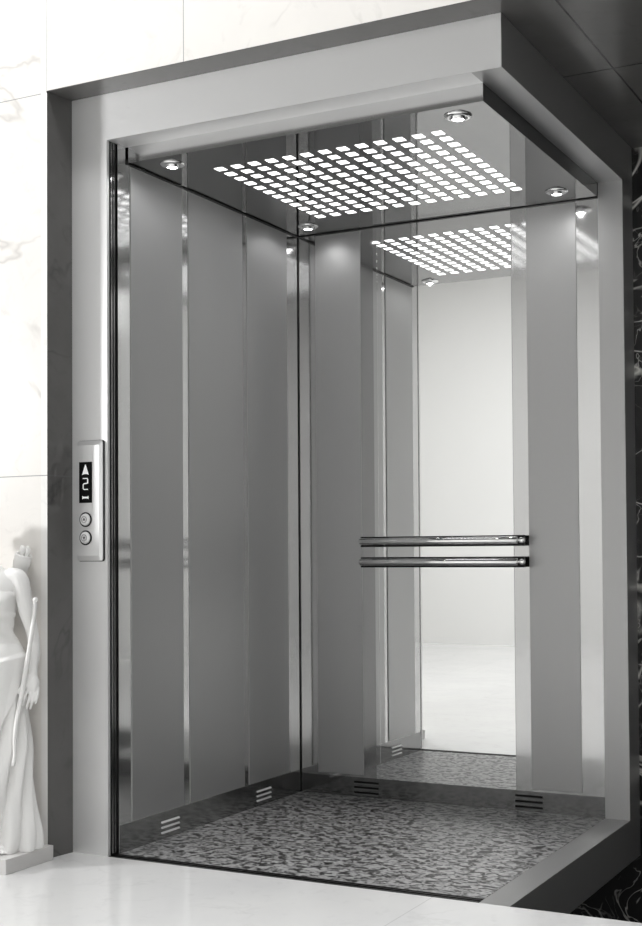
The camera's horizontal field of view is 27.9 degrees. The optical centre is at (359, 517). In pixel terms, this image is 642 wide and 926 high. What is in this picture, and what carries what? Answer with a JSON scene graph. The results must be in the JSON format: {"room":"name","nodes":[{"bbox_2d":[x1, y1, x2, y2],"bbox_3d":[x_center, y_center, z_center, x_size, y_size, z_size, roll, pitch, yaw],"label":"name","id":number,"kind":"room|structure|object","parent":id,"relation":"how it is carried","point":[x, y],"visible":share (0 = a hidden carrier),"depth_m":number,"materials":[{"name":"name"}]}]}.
{"room":"elevator lobby","nodes":[
{"label":"elevator lobby","id":0,"kind":"room"},
{"bbox_2d":[0,0,469,818],"bbox_3d":[-0.529,-1.191,3.801,9.200,4.400,0.200,-1,-2,27],"label":"wall","id":1,"kind":"structure","parent":0,"point":[87,40],"depth_m":3.90,"materials":[{"name":"stone"}]},
{"bbox_2d":[41,0,47,844],"bbox_3d":[-0.944,-1.185,3.921,0.024,4.400,0.040,-1,-2,27],"label":"trim","id":2,"kind":"structure","parent":1,"relation":"attached to","point":[44,662],"depth_m":3.88,"materials":[{"name":"stone"}]},
{"bbox_2d":[46,92,72,856],"bbox_3d":[-0.894,-0.133,3.962,0.036,2.300,0.200,-1,-2,27],"label":"trim","id":3,"kind":"structure","parent":1,"relation":"attached to","point":[59,109],"depth_m":3.91,"materials":[{"name":"metal"}]},
{"bbox_2d":[77,440,104,560],"bbox_3d":[-0.817,-0.051,3.908,0.098,0.366,0.023,-1,-2,27],"label":"panel","id":4,"kind":"object","parent":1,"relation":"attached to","point":[90,454],"visible":1,"depth_m":3.90,"materials":[{"name":"silver metal"}]},
{"bbox_2d":[109,141,116,853],"bbox_3d":[-0.804,-0.066,3.945,0.135,2.154,0.028,-1,-2,27],"label":"sliding door","id":5,"kind":"structure","parent":1,"relation":"in","point":[112,146],"depth_m":3.92,"materials":[{"name":"silver metal"}]},
{"bbox_2d":[108,853,482,902],"bbox_3d":[-0.273,1.028,3.645,1.318,0.051,0.039,-1,-2,27],"label":"door sill","id":6,"kind":"structure","parent":1,"relation":"attached to","point":[237,870],"depth_m":3.58,"materials":[{"name":"black"}]},
{"bbox_2d":[72,13,640,913],"bbox_3d":[0.038,-0.064,4.208,1.404,2.441,1.284,-1,-2,27],"label":"frame","id":7,"kind":"object","parent":1,"relation":"attached to","point":[489,50],"visible":1,"depth_m":3.92,"materials":[{"name":"silver metal"}]},
{"bbox_2d":[116,83,604,898],"bbox_3d":[0.038,-0.065,4.178,1.207,2.240,1.145,-1,-2,27],"label":"car","id":8,"kind":"object","parent":7,"relation":"in","point":[423,359],"visible":1,"depth_m":4.49,"materials":[{"name":"metal"}]},
{"bbox_2d":[161,816,179,833],"bbox_3d":[-0.604,0.982,4.130,0.004,0.039,0.100,-1,-2,27],"label":"vent grille","id":9,"kind":"object","parent":8,"relation":"attached to","point":[169,824],"depth_m":4.13,"materials":[{"name":"white metal"}]},
{"bbox_2d":[160,160,184,169],"bbox_3d":[-0.580,-1.089,4.006,0.077,0.012,0.077,-1,-2,27],"label":"recessed light","id":10,"kind":"object","parent":8,"relation":"attached to","point":[170,164],"visible":1,"depth_m":3.99,"materials":[{"name":"silver metal"}]},
{"bbox_2d":[214,167,226,170],"bbox_3d":[-0.436,-1.095,4.061,0.031,0.002,0.031,-1,-2,27],"label":"light","id":11,"kind":"object","parent":8,"relation":"on","point":[215,168],"depth_m":4.06,"materials":[{"name":"white plastic"}]},
{"bbox_2d":[224,172,237,175],"bbox_3d":[-0.409,-1.093,4.114,0.031,0.002,0.031,-1,-2,27],"label":"light","id":12,"kind":"object","parent":8,"relation":"on","point":[225,173],"depth_m":4.11,"materials":[{"name":"white plastic"}]},
{"bbox_2d":[232,164,243,168],"bbox_3d":[-0.381,-1.096,4.033,0.031,0.002,0.031,-1,-2,27],"label":"light","id":13,"kind":"object","parent":8,"relation":"on","point":[234,166],"depth_m":4.03,"materials":[{"name":"white plastic"}]},
{"bbox_2d":[234,177,246,180],"bbox_3d":[-0.383,-1.092,4.167,0.031,0.002,0.031,-1,-2,27],"label":"light","id":14,"kind":"object","parent":8,"relation":"on","point":[235,178],"depth_m":4.17,"materials":[{"name":"white plastic"}]},
{"bbox_2d":[241,169,253,172],"bbox_3d":[-0.354,-1.095,4.086,0.031,0.002,0.031,-1,-2,27],"label":"light","id":15,"kind":"object","parent":8,"relation":"on","point":[242,170],"depth_m":4.08,"materials":[{"name":"white plastic"}]},
{"bbox_2d":[248,162,260,165],"bbox_3d":[-0.326,-1.097,4.005,0.031,0.002,0.031,-1,-2,27],"label":"light","id":16,"kind":"object","parent":8,"relation":"on","point":[249,163],"depth_m":4.01,"materials":[{"name":"white plastic"}]},
{"bbox_2d":[251,174,263,177],"bbox_3d":[-0.327,-1.093,4.139,0.031,0.002,0.031,-1,-2,27],"label":"light","id":17,"kind":"object","parent":8,"relation":"on","point":[252,175],"depth_m":4.14,"materials":[{"name":"white plastic"}]},
{"bbox_2d":[256,786,271,801],"bbox_3d":[-0.343,0.993,4.644,0.004,0.039,0.100,-1,-2,27],"label":"vent grille","id":18,"kind":"object","parent":8,"relation":"attached to","point":[263,793],"depth_m":4.65,"materials":[{"name":"white metal"}]},
{"bbox_2d":[258,167,270,170],"bbox_3d":[-0.299,-1.096,4.058,0.031,0.002,0.031,-1,-2,27],"label":"light","id":19,"kind":"object","parent":8,"relation":"on","point":[259,168],"depth_m":4.06,"materials":[{"name":"white plastic"}]},
{"bbox_2d":[260,179,272,182],"bbox_3d":[-0.301,-1.092,4.191,0.031,0.002,0.031,-1,-2,27],"label":"light","id":20,"kind":"object","parent":8,"relation":"on","point":[261,180],"depth_m":4.19,"materials":[{"name":"white plastic"}]},
{"bbox_2d":[265,159,278,162],"bbox_3d":[-0.270,-1.098,3.977,0.031,0.002,0.031,-1,-2,27],"label":"light","id":21,"kind":"object","parent":8,"relation":"on","point":[266,160],"depth_m":3.98,"materials":[{"name":"white plastic"}]},
{"bbox_2d":[268,171,279,175],"bbox_3d":[-0.272,-1.095,4.111,0.031,0.002,0.031,-1,-2,27],"label":"light","id":22,"kind":"object","parent":8,"relation":"on","point":[270,173],"depth_m":4.11,"materials":[{"name":"white plastic"}]},
{"bbox_2d":[275,164,287,167],"bbox_3d":[-0.244,-1.097,4.030,0.031,0.002,0.031,-1,-2,27],"label":"light","id":23,"kind":"object","parent":8,"relation":"on","point":[276,165],"depth_m":4.03,"materials":[{"name":"white plastic"}]},
{"bbox_2d":[277,176,289,179],"bbox_3d":[-0.245,-1.093,4.163,0.031,0.002,0.031,-1,-2,27],"label":"light","id":24,"kind":"object","parent":8,"relation":"on","point":[278,177],"depth_m":4.16,"materials":[{"name":"white plastic"}]},
{"bbox_2d":[282,156,295,159],"bbox_3d":[-0.215,-1.099,3.949,0.031,0.002,0.031,-1,-2,27],"label":"light","id":25,"kind":"object","parent":8,"relation":"on","point":[283,157],"depth_m":3.95,"materials":[{"name":"white plastic"}]},
{"bbox_2d":[284,169,297,172],"bbox_3d":[-0.217,-1.096,4.083,0.031,0.002,0.031,-1,-2,27],"label":"light","id":26,"kind":"object","parent":8,"relation":"on","point":[285,170],"depth_m":4.08,"materials":[{"name":"white plastic"}]},
{"bbox_2d":[286,181,298,184],"bbox_3d":[-0.218,-1.092,4.216,0.031,0.002,0.031,-1,-2,27],"label":"light","id":27,"kind":"object","parent":8,"relation":"on","point":[287,182],"depth_m":4.22,"materials":[{"name":"white plastic"}]},
{"bbox_2d":[292,161,304,164],"bbox_3d":[-0.188,-1.098,4.002,0.031,0.002,0.031,-1,-2,27],"label":"light","id":28,"kind":"object","parent":8,"relation":"on","point":[293,162],"depth_m":4.00,"materials":[{"name":"white plastic"}]},
{"bbox_2d":[294,174,305,177],"bbox_3d":[-0.190,-1.095,4.136,0.031,0.002,0.031,-1,-2,27],"label":"light","id":29,"kind":"object","parent":8,"relation":"on","point":[295,175],"depth_m":4.14,"materials":[{"name":"white plastic"}]},
{"bbox_2d":[300,153,313,156],"bbox_3d":[-0.160,-1.100,3.921,0.031,0.002,0.031,-1,-2,27],"label":"light","id":30,"kind":"object","parent":8,"relation":"on","point":[301,154],"depth_m":3.92,"materials":[{"name":"white plastic"}]},
{"bbox_2d":[298,224,317,230],"bbox_3d":[-0.191,-1.072,4.785,0.077,0.012,0.077,-1,-2,27],"label":"recessed light","id":31,"kind":"object","parent":8,"relation":"attached to","point":[307,227],"visible":1,"depth_m":4.77,"materials":[{"name":"white metal"}]},
{"bbox_2d":[301,166,314,169],"bbox_3d":[-0.162,-1.097,4.055,0.031,0.002,0.031,-1,-2,27],"label":"light","id":32,"kind":"object","parent":8,"relation":"on","point":[302,167],"depth_m":4.05,"materials":[{"name":"white plastic"}]},
{"bbox_2d":[303,178,314,181],"bbox_3d":[-0.163,-1.093,4.189,0.031,0.002,0.031,-1,-2,27],"label":"light","id":33,"kind":"object","parent":8,"relation":"on","point":[304,179],"depth_m":4.19,"materials":[{"name":"white plastic"}]},
{"bbox_2d":[309,158,322,161],"bbox_3d":[-0.133,-1.099,3.974,0.031,0.002,0.031,-1,-2,27],"label":"light","id":34,"kind":"object","parent":8,"relation":"on","point":[310,159],"depth_m":3.97,"materials":[{"name":"white plastic"}]},
{"bbox_2d":[311,171,323,174],"bbox_3d":[-0.135,-1.096,4.108,0.031,0.002,0.031,-1,-2,27],"label":"light","id":35,"kind":"object","parent":8,"relation":"on","point":[312,172],"depth_m":4.11,"materials":[{"name":"white plastic"}]},
{"bbox_2d":[318,150,331,153],"bbox_3d":[-0.105,-1.101,3.893,0.031,0.002,0.031,-1,-2,27],"label":"light","id":36,"kind":"object","parent":8,"relation":"on","point":[319,151],"depth_m":3.89,"materials":[{"name":"white plastic"}]},
{"bbox_2d":[319,163,331,166],"bbox_3d":[-0.106,-1.098,4.027,0.031,0.002,0.031,-1,-2,27],"label":"light","id":37,"kind":"object","parent":8,"relation":"on","point":[320,164],"depth_m":4.02,"materials":[{"name":"white plastic"}]},
{"bbox_2d":[320,176,331,179],"bbox_3d":[-0.108,-1.095,4.160,0.031,0.002,0.031,-1,-2,27],"label":"light","id":38,"kind":"object","parent":8,"relation":"on","point":[321,177],"depth_m":4.16,"materials":[{"name":"white plastic"}]},
{"bbox_2d":[327,155,339,158],"bbox_3d":[-0.078,-1.100,3.946,0.031,0.002,0.031,-1,-2,27],"label":"light","id":39,"kind":"object","parent":8,"relation":"on","point":[328,156],"depth_m":3.94,"materials":[{"name":"white plastic"}]},
{"bbox_2d":[328,168,340,171],"bbox_3d":[-0.080,-1.097,4.080,0.031,0.002,0.031,-1,-2,27],"label":"light","id":40,"kind":"object","parent":8,"relation":"on","point":[329,169],"depth_m":4.08,"materials":[{"name":"white plastic"}]},
{"bbox_2d":[329,180,340,183],"bbox_3d":[-0.081,-1.093,4.213,0.031,0.002,0.031,-1,-2,27],"label":"light","id":41,"kind":"object","parent":8,"relation":"on","point":[330,181],"depth_m":4.21,"materials":[{"name":"white plastic"}]},
{"bbox_2d":[337,160,348,164],"bbox_3d":[-0.051,-1.099,3.999,0.031,0.002,0.031,-1,-2,27],"label":"light","id":42,"kind":"object","parent":8,"relation":"on","point":[339,162],"depth_m":4.00,"materials":[{"name":"white plastic"}]},
{"bbox_2d":[336,147,349,150],"bbox_3d":[-0.049,-1.103,3.865,0.031,0.002,0.031,-1,-2,27],"label":"light","id":43,"kind":"object","parent":8,"relation":"on","point":[337,148],"depth_m":3.87,"materials":[{"name":"white plastic"}]},
{"bbox_2d":[337,173,349,176],"bbox_3d":[-0.053,-1.096,4.133,0.031,0.002,0.031,-1,-2,27],"label":"light","id":44,"kind":"object","parent":8,"relation":"on","point":[338,174],"depth_m":4.13,"materials":[{"name":"white plastic"}]},
{"bbox_2d":[345,178,357,181],"bbox_3d":[-0.026,-1.094,4.185,0.031,0.002,0.031,-1,-2,27],"label":"light","id":45,"kind":"object","parent":8,"relation":"on","point":[346,179],"depth_m":4.19,"materials":[{"name":"white plastic"}]},
{"bbox_2d":[345,152,357,156],"bbox_3d":[-0.023,-1.101,3.918,0.031,0.002,0.031,-1,-2,27],"label":"light","id":46,"kind":"object","parent":8,"relation":"on","point":[347,154],"depth_m":3.92,"materials":[{"name":"white plastic"}]},
{"bbox_2d":[346,165,357,168],"bbox_3d":[-0.024,-1.098,4.052,0.031,0.002,0.031,-1,-2,27],"label":"light","id":47,"kind":"object","parent":8,"relation":"on","point":[347,166],"depth_m":4.05,"materials":[{"name":"white plastic"}]},
{"bbox_2d":[354,182,365,185],"bbox_3d":[0.001,-1.093,4.238,0.031,0.002,0.031,-1,-2,27],"label":"light","id":48,"kind":"object","parent":8,"relation":"on","point":[355,183],"depth_m":4.24,"materials":[{"name":"white plastic"}]},
{"bbox_2d":[354,170,365,173],"bbox_3d":[0.003,-1.097,4.105,0.031,0.002,0.031,-1,-2,27],"label":"light","id":49,"kind":"object","parent":8,"relation":"on","point":[355,171],"depth_m":4.10,"materials":[{"name":"white plastic"}]},
{"bbox_2d":[355,157,366,161],"bbox_3d":[0.004,-1.100,3.971,0.031,0.002,0.031,-1,-2,27],"label":"light","id":50,"kind":"object","parent":8,"relation":"on","point":[357,159],"depth_m":3.97,"materials":[{"name":"white plastic"}]},
{"bbox_2d":[355,144,368,147],"bbox_3d":[0.006,-1.104,3.837,0.031,0.002,0.031,-1,-2,27],"label":"light","id":51,"kind":"object","parent":8,"relation":"on","point":[356,145],"depth_m":3.84,"materials":[{"name":"white plastic"}]},
{"bbox_2d":[354,781,378,795],"bbox_3d":[0.024,0.998,4.766,0.100,0.049,0.004,-1,-2,27],"label":"vent grille","id":52,"kind":"object","parent":8,"relation":"attached to","point":[361,788],"depth_m":4.77,"materials":[{"name":"grey metal"}]},
{"bbox_2d":[362,175,374,178],"bbox_3d":[0.029,-1.095,4.157,0.031,0.002,0.031,-1,-2,27],"label":"light","id":53,"kind":"object","parent":8,"relation":"on","point":[363,176],"depth_m":4.16,"materials":[{"name":"white plastic"}]},
{"bbox_2d":[363,162,375,166],"bbox_3d":[0.031,-1.099,4.024,0.031,0.002,0.031,-1,-2,27],"label":"light","id":54,"kind":"object","parent":8,"relation":"on","point":[365,164],"depth_m":4.02,"materials":[{"name":"white plastic"}]},
{"bbox_2d":[364,149,376,153],"bbox_3d":[0.033,-1.103,3.890,0.031,0.002,0.031,-1,-2,27],"label":"light","id":55,"kind":"object","parent":8,"relation":"on","point":[366,151],"depth_m":3.89,"materials":[{"name":"white plastic"}]},
{"bbox_2d":[371,180,382,183],"bbox_3d":[0.056,-1.094,4.210,0.031,0.002,0.031,-1,-2,27],"label":"light","id":56,"kind":"object","parent":8,"relation":"on","point":[372,181],"depth_m":4.21,"materials":[{"name":"white plastic"}]},
{"bbox_2d":[372,168,383,171],"bbox_3d":[0.058,-1.098,4.077,0.031,0.002,0.031,-1,-2,27],"label":"light","id":57,"kind":"object","parent":8,"relation":"on","point":[373,169],"depth_m":4.08,"materials":[{"name":"white plastic"}]},
{"bbox_2d":[373,154,385,158],"bbox_3d":[0.059,-1.101,3.943,0.031,0.002,0.031,-1,-2,27],"label":"light","id":58,"kind":"object","parent":8,"relation":"on","point":[375,156],"depth_m":3.94,"materials":[{"name":"white plastic"}]},
{"bbox_2d":[374,140,386,144],"bbox_3d":[0.061,-1.105,3.809,0.031,0.002,0.031,-1,-2,27],"label":"light","id":59,"kind":"object","parent":8,"relation":"on","point":[376,142],"depth_m":3.80,"materials":[{"name":"white plastic"}]},
{"bbox_2d":[380,172,391,175],"bbox_3d":[0.085,-1.097,4.130,0.031,0.002,0.031,-1,-2,27],"label":"light","id":60,"kind":"object","parent":8,"relation":"on","point":[381,173],"depth_m":4.12,"materials":[{"name":"white plastic"}]},
{"bbox_2d":[381,160,393,163],"bbox_3d":[0.086,-1.100,3.996,0.031,0.002,0.031,-1,-2,27],"label":"light","id":61,"kind":"object","parent":8,"relation":"on","point":[382,161],"depth_m":4.00,"materials":[{"name":"white plastic"}]},
{"bbox_2d":[382,146,394,150],"bbox_3d":[0.088,-1.104,3.862,0.031,0.002,0.031,-1,-2,27],"label":"light","id":62,"kind":"object","parent":8,"relation":"on","point":[384,148],"depth_m":3.86,"materials":[{"name":"white plastic"}]},
{"bbox_2d":[388,177,399,180],"bbox_3d":[0.111,-1.095,4.182,0.031,0.002,0.031,-1,-2,27],"label":"light","id":63,"kind":"object","parent":8,"relation":"on","point":[389,178],"depth_m":4.18,"materials":[{"name":"white plastic"}]},
{"bbox_2d":[389,165,401,168],"bbox_3d":[0.113,-1.099,4.049,0.031,0.002,0.031,-1,-2,27],"label":"light","id":64,"kind":"object","parent":8,"relation":"on","point":[390,166],"depth_m":4.05,"materials":[{"name":"white plastic"}]},
{"bbox_2d":[391,151,403,155],"bbox_3d":[0.115,-1.102,3.915,0.031,0.002,0.031,-1,-2,27],"label":"light","id":65,"kind":"object","parent":8,"relation":"on","point":[393,153],"depth_m":3.91,"materials":[{"name":"white plastic"}]},
{"bbox_2d":[393,137,405,141],"bbox_3d":[0.116,-1.106,3.781,0.031,0.002,0.031,-1,-2,27],"label":"light","id":66,"kind":"object","parent":8,"relation":"on","point":[395,139],"depth_m":3.78,"materials":[{"name":"white plastic"}]},
{"bbox_2d":[396,182,407,185],"bbox_3d":[0.138,-1.094,4.235,0.031,0.002,0.031,-1,-2,27],"label":"light","id":67,"kind":"object","parent":8,"relation":"on","point":[397,183],"depth_m":4.24,"materials":[{"name":"white plastic"}]},
{"bbox_2d":[397,170,409,173],"bbox_3d":[0.140,-1.098,4.102,0.031,0.002,0.031,-1,-2,27],"label":"light","id":68,"kind":"object","parent":8,"relation":"on","point":[398,171],"depth_m":4.10,"materials":[{"name":"white plastic"}]},
{"bbox_2d":[399,157,411,160],"bbox_3d":[0.141,-1.101,3.968,0.031,0.002,0.031,-1,-2,27],"label":"light","id":69,"kind":"object","parent":8,"relation":"on","point":[400,158],"depth_m":3.97,"materials":[{"name":"white plastic"}]},
{"bbox_2d":[401,143,413,147],"bbox_3d":[0.143,-1.105,3.834,0.031,0.002,0.031,-1,-2,27],"label":"light","id":70,"kind":"object","parent":8,"relation":"on","point":[403,145],"depth_m":3.83,"materials":[{"name":"white plastic"}]},
{"bbox_2d":[407,162,419,165],"bbox_3d":[0.168,-1.100,4.021,0.031,0.002,0.031,-1,-2,27],"label":"light","id":71,"kind":"object","parent":8,"relation":"on","point":[408,163],"depth_m":4.02,"materials":[{"name":"white plastic"}]},
{"bbox_2d":[410,148,422,152],"bbox_3d":[0.170,-1.103,3.887,0.031,0.002,0.031,-1,-2,27],"label":"light","id":72,"kind":"object","parent":8,"relation":"on","point":[412,150],"depth_m":3.88,"materials":[{"name":"white plastic"}]},
{"bbox_2d":[412,134,424,138],"bbox_3d":[0.172,-1.107,3.753,0.031,0.002,0.031,-1,-2,27],"label":"light","id":73,"kind":"object","parent":8,"relation":"on","point":[414,136],"depth_m":3.75,"materials":[{"name":"white plastic"}]},
{"bbox_2d":[413,179,424,182],"bbox_3d":[0.193,-1.095,4.207,0.031,0.002,0.031,-1,-2,27],"label":"light","id":74,"kind":"object","parent":8,"relation":"on","point":[414,180],"depth_m":4.21,"materials":[{"name":"white plastic"}]},
{"bbox_2d":[415,167,427,170],"bbox_3d":[0.195,-1.099,4.074,0.031,0.002,0.031,-1,-2,27],"label":"light","id":75,"kind":"object","parent":8,"relation":"on","point":[416,168],"depth_m":4.07,"materials":[{"name":"white plastic"}]},
{"bbox_2d":[417,154,430,157],"bbox_3d":[0.197,-1.102,3.940,0.031,0.002,0.031,-1,-2,27],"label":"light","id":76,"kind":"object","parent":8,"relation":"on","point":[418,155],"depth_m":3.94,"materials":[{"name":"white plastic"}]},
{"bbox_2d":[420,184,431,187],"bbox_3d":[0.220,-1.094,4.260,0.031,0.002,0.031,-1,-2,27],"label":"light","id":77,"kind":"object","parent":8,"relation":"on","point":[421,185],"depth_m":4.26,"materials":[{"name":"white plastic"}]},
{"bbox_2d":[420,140,433,144],"bbox_3d":[0.198,-1.106,3.806,0.031,0.002,0.031,-1,-2,27],"label":"light","id":78,"kind":"object","parent":8,"relation":"on","point":[422,142],"depth_m":3.81,"materials":[{"name":"white plastic"}]},
{"bbox_2d":[423,172,434,175],"bbox_3d":[0.222,-1.098,4.127,0.031,0.002,0.031,-1,-2,27],"label":"light","id":79,"kind":"object","parent":8,"relation":"on","point":[424,173],"depth_m":4.13,"materials":[{"name":"white plastic"}]},
{"bbox_2d":[425,159,437,162],"bbox_3d":[0.224,-1.101,3.993,0.031,0.002,0.031,-1,-2,27],"label":"light","id":80,"kind":"object","parent":8,"relation":"on","point":[426,160],"depth_m":3.99,"materials":[{"name":"white plastic"}]},
{"bbox_2d":[429,145,441,149],"bbox_3d":[0.225,-1.105,3.859,0.031,0.002,0.031,-1,-2,27],"label":"light","id":81,"kind":"object","parent":8,"relation":"on","point":[431,147],"depth_m":3.86,"materials":[{"name":"white plastic"}]},
{"bbox_2d":[431,131,444,135],"bbox_3d":[0.227,-1.108,3.725,0.031,0.002,0.031,-1,-2,27],"label":"light","id":82,"kind":"object","parent":8,"relation":"on","point":[433,133],"depth_m":3.73,"materials":[{"name":"white plastic"}]},
{"bbox_2d":[433,164,445,167],"bbox_3d":[0.250,-1.100,4.046,0.031,0.002,0.031,-1,-2,27],"label":"light","id":83,"kind":"object","parent":8,"relation":"on","point":[434,165],"depth_m":4.04,"materials":[{"name":"white plastic"}]},
{"bbox_2d":[359,535,524,546],"bbox_3d":[0.293,0.084,4.605,0.634,0.037,0.070,-1,-2,27],"label":"handrail","id":84,"kind":"object","parent":8,"relation":"attached to","point":[479,540],"visible":1,"depth_m":4.57,"materials":[{"name":"silver metal"}]},
{"bbox_2d":[359,557,525,566],"bbox_3d":[0.294,0.159,4.603,0.634,0.037,0.070,-1,-2,27],"label":"handrail","id":85,"kind":"object","parent":8,"relation":"attached to","point":[364,561],"visible":1,"depth_m":4.57,"materials":[{"name":"silver metal"}]},
{"bbox_2d":[436,151,448,154],"bbox_3d":[0.252,-1.103,3.912,0.031,0.002,0.031,-1,-2,27],"label":"light","id":86,"kind":"object","parent":8,"relation":"on","point":[437,152],"depth_m":3.91,"materials":[{"name":"white plastic"}]},
{"bbox_2d":[437,181,449,184],"bbox_3d":[0.275,-1.095,4.232,0.031,0.002,0.031,-1,-2,27],"label":"light","id":87,"kind":"object","parent":8,"relation":"on","point":[438,182],"depth_m":4.23,"materials":[{"name":"white plastic"}]},
{"bbox_2d":[373,210,516,789],"bbox_3d":[0.298,-0.062,4.651,0.540,2.031,0.006,-1,-2,27],"label":"mirror","id":88,"kind":"object","parent":8,"relation":"attached to","point":[445,286],"depth_m":4.64,"materials":[{"name":"white mirror"}]},
{"bbox_2d":[439,137,452,140],"bbox_3d":[0.254,-1.107,3.778,0.031,0.002,0.031,-1,-2,27],"label":"light","id":89,"kind":"object","parent":8,"relation":"on","point":[440,138],"depth_m":3.78,"materials":[{"name":"white plastic"}]},
{"bbox_2d":[441,169,452,172],"bbox_3d":[0.277,-1.099,4.099,0.031,0.002,0.031,-1,-2,27],"label":"light","id":90,"kind":"object","parent":8,"relation":"on","point":[442,170],"depth_m":4.10,"materials":[{"name":"white plastic"}]},
{"bbox_2d":[444,156,456,159],"bbox_3d":[0.279,-1.102,3.965,0.031,0.002,0.031,-1,-2,27],"label":"light","id":91,"kind":"object","parent":8,"relation":"on","point":[445,157],"depth_m":3.96,"materials":[{"name":"white plastic"}]},
{"bbox_2d":[448,174,459,177],"bbox_3d":[0.304,-1.098,4.152,0.031,0.002,0.031,-1,-2,27],"label":"light","id":92,"kind":"object","parent":8,"relation":"on","point":[449,175],"depth_m":4.15,"materials":[{"name":"white plastic"}]},
{"bbox_2d":[448,142,460,146],"bbox_3d":[0.281,-1.106,3.831,0.031,0.002,0.031,-1,-2,27],"label":"light","id":93,"kind":"object","parent":8,"relation":"on","point":[450,144],"depth_m":3.83,"materials":[{"name":"white plastic"}]},
{"bbox_2d":[444,111,471,122],"bbox_3d":[0.273,-1.106,3.580,0.077,0.012,0.077,-1,-2,27],"label":"recessed light","id":94,"kind":"object","parent":8,"relation":"attached to","point":[457,116],"visible":1,"depth_m":3.56,"materials":[{"name":"white metal"}]},
{"bbox_2d":[452,161,463,165],"bbox_3d":[0.305,-1.101,4.018,0.031,0.002,0.031,-1,-2,27],"label":"light","id":95,"kind":"object","parent":8,"relation":"on","point":[454,163],"depth_m":4.02,"materials":[{"name":"white plastic"}]},
{"bbox_2d":[455,148,467,151],"bbox_3d":[0.307,-1.105,3.884,0.031,0.002,0.031,-1,-2,27],"label":"light","id":96,"kind":"object","parent":8,"relation":"on","point":[456,149],"depth_m":3.88,"materials":[{"name":"white plastic"}]},
{"bbox_2d":[459,166,470,170],"bbox_3d":[0.332,-1.100,4.071,0.031,0.002,0.031,-1,-2,27],"label":"light","id":97,"kind":"object","parent":8,"relation":"on","point":[461,168],"depth_m":4.07,"materials":[{"name":"white plastic"}]},
{"bbox_2d":[462,183,473,186],"bbox_3d":[0.357,-1.095,4.257,0.031,0.002,0.031,-1,-2,27],"label":"light","id":98,"kind":"object","parent":8,"relation":"on","point":[463,184],"depth_m":4.26,"materials":[{"name":"white plastic"}]},
{"bbox_2d":[463,153,474,157],"bbox_3d":[0.334,-1.103,3.937,0.031,0.002,0.031,-1,-2,27],"label":"light","id":99,"kind":"object","parent":8,"relation":"on","point":[465,155],"depth_m":3.94,"materials":[{"name":"white plastic"}]},
{"bbox_2d":[466,171,477,174],"bbox_3d":[0.359,-1.099,4.123,0.031,0.002,0.031,-1,-2,27],"label":"light","id":100,"kind":"object","parent":8,"relation":"on","point":[467,172],"depth_m":4.12,"materials":[{"name":"white plastic"}]},
{"bbox_2d":[470,158,481,162],"bbox_3d":[0.361,-1.102,3.990,0.031,0.002,0.031,-1,-2,27],"label":"light","id":101,"kind":"object","parent":8,"relation":"on","point":[472,160],"depth_m":3.99,"materials":[{"name":"white plastic"}]},
{"bbox_2d":[473,176,484,179],"bbox_3d":[0.386,-1.098,4.176,0.031,0.002,0.031,-1,-2,27],"label":"light","id":102,"kind":"object","parent":8,"relation":"on","point":[474,177],"depth_m":4.18,"materials":[{"name":"white"}]},
{"bbox_2d":[477,164,488,167],"bbox_3d":[0.388,-1.101,4.043,0.031,0.002,0.031,-1,-2,27],"label":"light","id":103,"kind":"object","parent":8,"relation":"on","point":[478,165],"depth_m":4.04,"materials":[{"name":"white"}]},
{"bbox_2d":[480,181,490,184],"bbox_3d":[0.413,-1.096,4.229,0.031,0.002,0.031,-1,-2,27],"label":"light","id":104,"kind":"object","parent":8,"relation":"on","point":[481,182],"depth_m":4.23,"materials":[{"name":"white"}]},
{"bbox_2d":[485,169,495,172],"bbox_3d":[0.414,-1.100,4.096,0.031,0.002,0.031,-1,-2,27],"label":"light","id":105,"kind":"object","parent":8,"relation":"on","point":[486,170],"depth_m":4.10,"materials":[{"name":"white"}]},
{"bbox_2d":[491,173,502,176],"bbox_3d":[0.441,-1.099,4.149,0.031,0.002,0.031,-1,-2,27],"label":"light","id":106,"kind":"object","parent":8,"relation":"on","point":[492,174],"depth_m":4.14,"materials":[{"name":"white"}]},
{"bbox_2d":[497,178,509,181],"bbox_3d":[0.468,-1.097,4.201,0.031,0.002,0.031,-1,-2,27],"label":"light","id":107,"kind":"object","parent":8,"relation":"on","point":[498,179],"depth_m":4.20,"materials":[{"name":"white plastic"}]},
{"bbox_2d":[515,794,542,810],"bbox_3d":[0.587,0.987,4.481,0.100,0.049,0.004,-1,-2,27],"label":"vent grille","id":108,"kind":"object","parent":8,"relation":"attached to","point":[523,802],"depth_m":4.48,"materials":[{"name":"grey metal"}]},
{"bbox_2d":[545,188,567,196],"bbox_3d":[0.662,-1.089,4.341,0.077,0.012,0.077,-1,-2,27],"label":"recessed light","id":109,"kind":"object","parent":8,"relation":"attached to","point":[555,192],"visible":1,"depth_m":4.32,"materials":[{"name":"white metal"}]},
{"bbox_2d":[0,852,641,925],"bbox_3d":[-1.913,1.007,0.977,9.200,0.120,6.200,-1,-2,27],"label":"floor","id":110,"kind":"structure","parent":0,"point":[70,889],"depth_m":3.34,"materials":[{"name":"stone"}]},
{"bbox_2d":[0,545,52,874],"bbox_3d":[-1.122,0.502,3.831,0.394,1.026,0.214,-1,-2,27],"label":"statue","id":111,"kind":"object","parent":110,"relation":"on","point":[22,846],"visible":1,"depth_m":3.76,"materials":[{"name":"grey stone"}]},
{"bbox_2d":[46,0,641,147],"bbox_3d":[1.609,-1.367,3.398,5.015,0.100,1.405,-1,-2,27],"label":"door frame top","id":112,"kind":"structure","parent":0,"point":[595,46],"depth_m":3.58,"materials":[{"name":"grey stone"}]},
{"bbox_2d":[570,147,641,922],"bbox_3d":[2.186,0.542,3.885,4.494,3.701,0.100,-1,-2,27],"label":"wall","id":113,"kind":"structure","parent":0,"point":[620,898],"depth_m":4.47,"materials":[{"name":"black stone"}]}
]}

